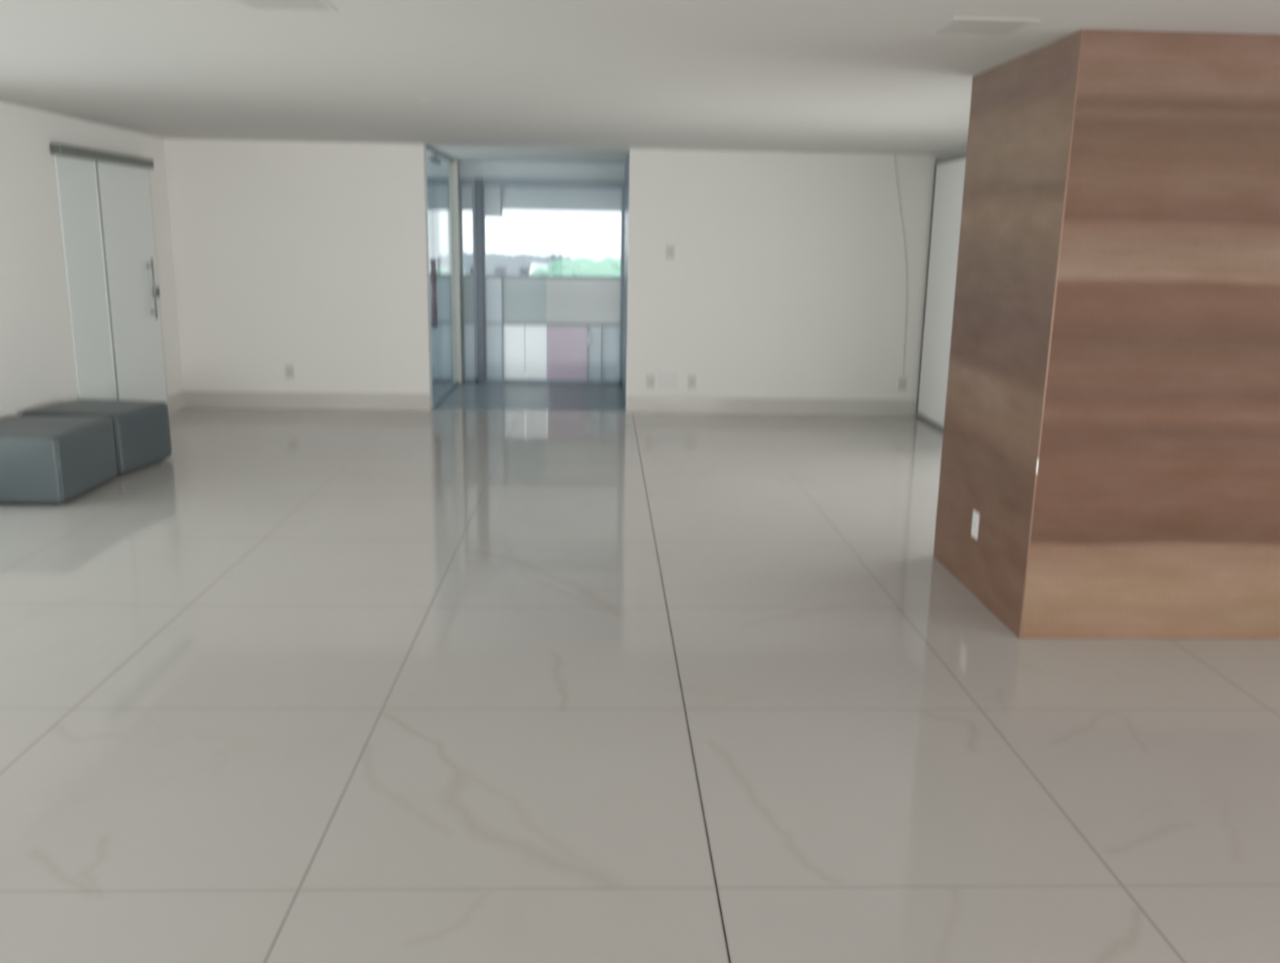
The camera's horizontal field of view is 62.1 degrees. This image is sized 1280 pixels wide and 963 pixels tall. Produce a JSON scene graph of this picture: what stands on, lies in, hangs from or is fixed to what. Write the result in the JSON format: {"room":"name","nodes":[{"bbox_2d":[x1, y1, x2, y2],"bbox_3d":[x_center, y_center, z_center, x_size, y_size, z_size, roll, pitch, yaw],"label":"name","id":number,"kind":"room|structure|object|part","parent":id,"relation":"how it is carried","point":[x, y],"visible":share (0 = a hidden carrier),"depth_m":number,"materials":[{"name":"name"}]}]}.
{"room":"lobby","nodes":[
{"label":"lobby","id":0,"kind":"room"},
{"bbox_2d":[0,101,183,417],"bbox_3d":[-4.011,-0.212,2.444,0.150,2.380,19.140,1,13,-2],"label":"wall","id":1,"kind":"structure","parent":0,"point":[37,366],"depth_m":7.30,"materials":[{"name":"white paint"}]},
{"bbox_2d":[49,143,168,413],"bbox_3d":[-4.110,-1.468,8.394,0.082,2.172,1.580,1,13,-2],"label":"door","id":2,"kind":"structure","parent":1,"relation":"in","point":[104,199],"depth_m":8.27,"materials":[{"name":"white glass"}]},
{"bbox_3d":[-4.129,-1.337,7.961,0.014,2.090,0.600,1,13,-2],"label":"panel","id":3,"kind":"part","parent":2,"relation":"part of","materials":[{"name":"clear glass"}]},
{"bbox_3d":[-4.096,-2.491,8.159,0.072,0.072,1.580,1,13,-2],"label":"rail","id":4,"kind":"part","parent":2,"relation":"part of","materials":[{"name":"grey metal"}]},
{"bbox_3d":[-4.139,-1.503,8.682,0.014,2.090,0.960,1,13,-2],"label":"panel","id":5,"kind":"part","parent":2,"relation":"part of","materials":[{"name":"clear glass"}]},
{"bbox_3d":[-4.116,-1.623,8.964,0.052,0.500,0.024,1,13,-2],"label":"handle","id":6,"kind":"part","parent":2,"relation":"part of","materials":[{"name":"metal"}]},
{"bbox_2d":[168,391,185,414],"bbox_3d":[-3.913,1.104,1.690,0.012,0.155,16.676,1,13,-2],"label":"baseboard","id":7,"kind":"structure","parent":1,"relation":"attached to","point":[176,402],"depth_m":9.62,"materials":[{"name":"tile"}]},
{"bbox_2d":[164,138,432,410],"bbox_3d":[-3.069,-1.851,9.687,2.260,2.380,0.140,1,13,-2],"label":"wall","id":8,"kind":"structure","parent":0,"point":[312,257],"depth_m":9.59,"materials":[{"name":"white paint"}]},
{"bbox_2d":[284,364,293,378],"bbox_3d":[-3.231,-1.012,9.793,0.075,0.125,0.014,1,13,-2],"label":"wall outlet","id":9,"kind":"object","parent":8,"relation":"attached to","point":[289,368],"visible":1,"depth_m":9.79,"materials":[{"name":"plastic"}]},
{"bbox_2d":[184,391,430,410],"bbox_3d":[-3.086,-0.750,9.861,2.260,0.155,0.012,1,13,-2],"label":"baseboard","id":10,"kind":"structure","parent":8,"relation":"attached to","point":[193,399],"depth_m":9.85,"materials":[{"name":"tile"}]},
{"bbox_2d":[426,145,458,408],"bbox_3d":[-1.974,-2.056,10.669,0.024,2.380,1.777,1,13,-2],"label":"window","id":11,"kind":"structure","parent":8,"relation":"in","point":[428,148],"depth_m":10.57,"materials":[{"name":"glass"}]},
{"bbox_2d":[426,160,625,181],"bbox_3d":[-2.134,-3.370,11.469,4.238,0.180,0.120,1,13,-2],"label":"wall","id":12,"kind":"structure","parent":0,"point":[468,169],"depth_m":11.45,"materials":[{"name":"grey paint"}]},
{"bbox_2d":[426,177,453,382],"bbox_3d":[-2.622,-2.203,11.665,1.120,2.200,0.085,1,13,-2],"label":"glass door","id":13,"kind":"structure","parent":12,"relation":"in","point":[442,336],"depth_m":11.74,"materials":[{"name":"clear glass"}]},
{"bbox_3d":[-2.365,-2.015,11.716,0.540,0.490,0.012,1,13,-2],"label":"pane","id":14,"kind":"part","parent":13,"relation":"part of","materials":[{"name":"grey glass"}]},
{"bbox_3d":[-2.370,-1.460,11.843,0.530,0.610,0.012,1,13,-2],"label":"pane","id":15,"kind":"part","parent":13,"relation":"part of","materials":[{"name":"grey glass"}]},
{"bbox_2d":[448,160,463,382],"bbox_3d":[-2.009,-2.275,11.627,0.100,2.379,0.190,1,13,-2],"label":"trim","id":16,"kind":"structure","parent":12,"relation":"attached to","point":[453,166],"depth_m":11.53,"materials":[{"name":"grey metal"}]},
{"bbox_2d":[459,177,478,382],"bbox_3d":[-1.880,-2.196,11.693,0.165,2.200,0.085,1,13,-2],"label":"window","id":17,"kind":"structure","parent":12,"relation":"in","point":[467,185],"depth_m":11.72,"materials":[{"name":"clear glass"}]},
{"bbox_3d":[-1.889,-2.011,11.734,0.117,0.490,0.012,1,13,-2],"label":"pane","id":18,"kind":"part","parent":17,"relation":"part of","materials":[{"name":"clear glass"}]},
{"bbox_3d":[-1.899,-1.455,11.861,0.117,0.610,0.012,1,13,-2],"label":"pane","id":19,"kind":"part","parent":17,"relation":"part of","materials":[{"name":"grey glass"}]},
{"bbox_2d":[475,177,624,383],"bbox_3d":[-0.989,-2.186,11.720,1.608,2.200,0.120,1,13,-2],"label":"window","id":20,"kind":"structure","parent":12,"relation":"in","point":[573,324],"depth_m":11.78,"materials":[{"name":"glass"}]},
{"bbox_3d":[-1.755,-2.193,11.691,0.074,2.200,0.120,1,13,-2],"label":"post","id":21,"kind":"part","parent":20,"relation":"part of","materials":[{"name":"metal"}]},
{"bbox_3d":[-1.612,-2.008,11.745,0.182,0.490,0.012,1,13,-2],"label":"pane","id":22,"kind":"part","parent":20,"relation":"part of","materials":[{"name":"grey glass"}]},
{"bbox_3d":[-1.622,-1.452,11.872,0.182,0.610,0.012,1,13,-2],"label":"pane","id":23,"kind":"part","parent":20,"relation":"part of","materials":[{"name":"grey glass"}]},
{"bbox_3d":[-1.407,-1.450,11.880,0.232,0.610,0.012,1,13,-2],"label":"pane","id":24,"kind":"part","parent":20,"relation":"part of","materials":[{"name":"clear glass"}]},
{"bbox_3d":[-1.278,-2.005,11.758,0.485,0.490,0.012,1,13,-2],"label":"pane","id":25,"kind":"part","parent":20,"relation":"part of","materials":[{"name":"clear glass"}]},
{"bbox_3d":[-1.164,-1.448,11.889,0.240,0.610,0.012,1,13,-2],"label":"pane","id":26,"kind":"part","parent":20,"relation":"part of","materials":[{"name":"clear glass"}]},
{"bbox_3d":[-0.813,-1.445,11.903,0.450,0.610,0.012,1,13,-2],"label":"pane","id":27,"kind":"part","parent":20,"relation":"part of","materials":[{"name":"clear glass"}]},
{"bbox_3d":[-0.627,-1.999,11.783,0.818,0.490,0.012,1,13,-2],"label":"pane","id":28,"kind":"part","parent":20,"relation":"part of","materials":[{"name":"clear glass"}]},
{"bbox_3d":[-0.508,-1.442,11.915,0.146,0.610,0.012,1,13,-2],"label":"pane","id":29,"kind":"part","parent":20,"relation":"part of","materials":[{"name":"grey glass"}]},
{"bbox_3d":[-0.327,-1.440,11.922,0.196,0.610,0.012,1,13,-2],"label":"pane","id":30,"kind":"part","parent":20,"relation":"part of","materials":[{"name":"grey glass"}]},
{"bbox_2d":[622,151,629,406],"bbox_3d":[-0.076,-2.063,10.852,0.149,2.380,2.012,1,13,-2],"label":"wall","id":31,"kind":"structure","parent":0,"point":[627,163],"depth_m":10.70,"materials":[{"name":"paint"}]},
{"bbox_2d":[0,381,1279,962],"bbox_3d":[1.157,1.064,2.950,10.640,0.152,19.190,1,13,-2],"label":"floor","id":32,"kind":"structure","parent":0,"point":[282,686],"depth_m":3.62,"materials":[{"name":"tile"}]},
{"bbox_2d":[0,416,117,504],"bbox_3d":[-3.739,-0.145,6.550,0.692,0.429,0.762,1,13,-2],"label":"pouf","id":33,"kind":"object","parent":32,"relation":"on","point":[44,460],"visible":1,"depth_m":6.26,"materials":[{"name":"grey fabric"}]},
{"bbox_2d":[21,398,171,475],"bbox_3d":[-3.716,-0.317,7.305,0.692,0.429,0.642,3,13,6],"label":"pouf","id":34,"kind":"object","parent":32,"relation":"on","point":[141,428],"visible":0.57,"depth_m":7.18,"materials":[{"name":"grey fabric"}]},
{"bbox_2d":[631,413,730,962],"bbox_3d":[0.226,1.231,1.818,0.003,0.002,16.776,1,13,-2],"label":"trim","id":35,"kind":"structure","parent":32,"relation":"in","point":[632,413],"depth_m":3.33,"materials":[{"name":"grey"}]},
{"bbox_2d":[933,29,1279,639],"bbox_3d":[2.882,-0.624,4.796,2.602,2.378,1.184,1,13,-2],"label":"pillar","id":36,"kind":"structure","parent":32,"relation":"on","point":[1112,424],"depth_m":4.26,"materials":[{"name":"brown wood"}]},
{"bbox_2d":[970,510,980,539],"bbox_3d":[1.562,0.201,4.951,0.012,0.124,0.076,1,13,-2],"label":"wall outlet","id":37,"kind":"object","parent":36,"relation":"attached to","point":[975,518],"visible":1,"depth_m":4.93,"materials":[{"name":"white plastic"}]},
{"bbox_3d":[1.608,-0.505,4.176,0.008,2.378,0.008,1,13,-2],"label":"corner trim","id":38,"kind":"part","parent":36,"relation":"part of","materials":[{"name":"brown wood"}]},
{"bbox_2d":[0,0,1279,164],"bbox_3d":[1.202,-1.425,2.381,10.640,0.200,19.190,1,13,-2],"label":"ceiling","id":39,"kind":"structure","parent":0,"point":[596,82],"depth_m":5.00,"materials":[{"name":"paint"}]},
{"bbox_2d":[236,0,337,12],"bbox_3d":[-1.237,-1.661,3.670,0.310,0.003,0.310,1,13,-2],"label":"recessed light","id":40,"kind":"object","parent":39,"relation":"in","point":[273,5],"visible":1,"depth_m":3.73,"materials":[{"name":"white plastic"}]},
{"bbox_2d":[430,173,438,328],"bbox_3d":[-2.235,-2.551,11.468,0.064,1.780,0.028,1,13,-2],"label":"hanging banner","id":41,"kind":"object","parent":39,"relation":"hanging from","point":[433,271],"visible":0.99,"depth_m":11.57,"materials":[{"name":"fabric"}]},
{"bbox_3d":[-2.229,-2.914,11.385,0.005,1.035,0.005,6,14,20],"label":"cord","id":42,"kind":"part","parent":41,"relation":"part of","materials":[{"name":"white"}]},
{"bbox_2d":[430,155,440,164],"bbox_3d":[-2.043,-3.220,10.634,0.121,0.097,0.059,9,15,31],"label":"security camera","id":43,"kind":"object","parent":39,"relation":"attached to","point":[433,159],"visible":0.98,"depth_m":10.62,"materials":[{"name":"grey plastic"}]},
{"bbox_2d":[927,17,1039,36],"bbox_3d":[1.256,-1.668,3.903,0.310,0.003,0.310,1,13,-2],"label":"recessed light","id":44,"kind":"object","parent":39,"relation":"in","point":[955,26],"visible":1,"depth_m":3.89,"materials":[{"name":"white plastic"}]},
{"bbox_2d":[625,148,938,410],"bbox_3d":[1.352,-1.809,9.857,2.932,2.380,0.140,1,13,-2],"label":"wall","id":45,"kind":"structure","parent":0,"point":[786,276],"depth_m":9.76,"materials":[{"name":"white paint"}]},
{"bbox_2d":[646,374,654,388],"bbox_3d":[0.101,-0.936,9.932,0.075,0.125,0.014,1,13,-2],"label":"wall outlet","id":46,"kind":"object","parent":45,"relation":"attached to","point":[650,378],"visible":1,"depth_m":9.93,"materials":[{"name":"plastic"}]},
{"bbox_2d":[666,244,675,259],"bbox_3d":[0.279,-2.089,9.673,0.075,0.125,0.017,1,13,-2],"label":"light switch","id":47,"kind":"object","parent":45,"relation":"attached to","point":[670,250],"visible":1,"depth_m":9.67,"materials":[{"name":"plastic"}]},
{"bbox_2d":[688,375,696,388],"bbox_3d":[0.487,-0.932,9.947,0.075,0.125,0.014,1,13,-2],"label":"wall outlet","id":48,"kind":"object","parent":45,"relation":"attached to","point":[691,379],"visible":1,"depth_m":9.94,"materials":[{"name":"plastic"}]},
{"bbox_2d":[626,396,916,416],"bbox_3d":[1.260,-0.709,10.028,2.782,0.155,0.012,1,13,-2],"label":"baseboard","id":49,"kind":"structure","parent":45,"relation":"attached to","point":[668,405],"depth_m":10.02,"materials":[{"name":"tile"}]},
{"bbox_2d":[893,154,907,374],"bbox_3d":[2.386,-1.977,9.778,0.236,1.979,0.011,1,13,-2],"label":"cable","id":50,"kind":"object","parent":45,"relation":"attached to","point":[894,154],"visible":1,"depth_m":9.77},
{"bbox_2d":[897,377,906,391],"bbox_3d":[2.479,-0.919,10.023,0.075,0.125,0.014,1,13,-2],"label":"wall outlet","id":51,"kind":"object","parent":45,"relation":"attached to","point":[902,381],"visible":1,"depth_m":10.02,"materials":[{"name":"plastic"}]},
{"bbox_2d":[937,148,966,158],"bbox_3d":[2.825,-1.268,7.608,0.150,2.380,4.588,1,13,-2],"label":"wall","id":52,"kind":"structure","parent":0,"point":[965,149],"depth_m":9.20,"materials":[{"name":"white paint"}]},
{"bbox_2d":[915,151,966,432],"bbox_3d":[2.683,-1.556,8.935,0.031,2.345,1.832,1,13,-2],"label":"door","id":53,"kind":"structure","parent":52,"relation":"in","point":[949,171],"depth_m":9.41,"materials":[{"name":"white metal"}]},
{"bbox_3d":[2.653,-1.750,9.816,0.027,2.330,0.027,1,13,-2],"label":"frame","id":54,"kind":"part","parent":53,"relation":"part of","materials":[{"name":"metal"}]},
{"bbox_3d":[2.663,-0.432,9.178,0.031,0.045,1.805,1,13,-2],"label":"sill rail","id":55,"kind":"part","parent":53,"relation":"part of","materials":[{"name":"grey metal"}]},
{"bbox_3d":[2.704,-2.671,8.666,0.031,0.050,1.805,1,13,-2],"label":"head rail","id":56,"kind":"part","parent":53,"relation":"part of","materials":[{"name":"grey metal"}]},
{"label":"outside","id":57,"kind":"structure","parent":0,"visible":0},
{"bbox_3d":[-1.928,-6.586,51.516,120.000,0.200,76.560,1,13,-2],"label":"ground","id":58,"kind":"structure","parent":57,"visible":0},
{"bbox_2d":[436,266,466,274],"bbox_3d":[-4.589,-3.246,26.729,1.937,4.257,1.835,1,13,-2],"label":"tree","id":59,"kind":"object","parent":58,"relation":"on","point":[443,269],"visible":0.02,"depth_m":25.97,"materials":[{"name":"green plant"}]},
{"bbox_2d":[437,251,572,373],"bbox_3d":[-5.157,-6.780,41.878,4.800,4.360,5.020,1,13,-2],"label":"building","id":60,"kind":"structure","parent":58,"relation":"on","point":[500,264],"depth_m":39.08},
{"bbox_2d":[528,263,547,275],"bbox_3d":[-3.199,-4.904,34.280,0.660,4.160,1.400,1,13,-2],"label":"shed","id":61,"kind":"object","parent":58,"relation":"on","point":[533,266],"visible":0.11,"depth_m":34.23,"materials":[{"name":"white"}]},
{"bbox_2d":[530,261,583,275],"bbox_3d":[-2.268,-3.703,28.616,1.530,4.390,1.502,10,15,33],"label":"tree","id":62,"kind":"object","parent":58,"relation":"on","point":[555,268],"visible":0.1,"depth_m":28.07,"materials":[{"name":"green plant"}]},
{"bbox_2d":[555,255,621,276],"bbox_3d":[-1.558,-4.560,32.191,2.510,4.491,2.750,-6,14,-27],"label":"tree","id":63,"kind":"object","parent":58,"relation":"on","point":[608,266],"visible":0.2,"depth_m":30.86,"materials":[{"name":"green plant"}]}
]}

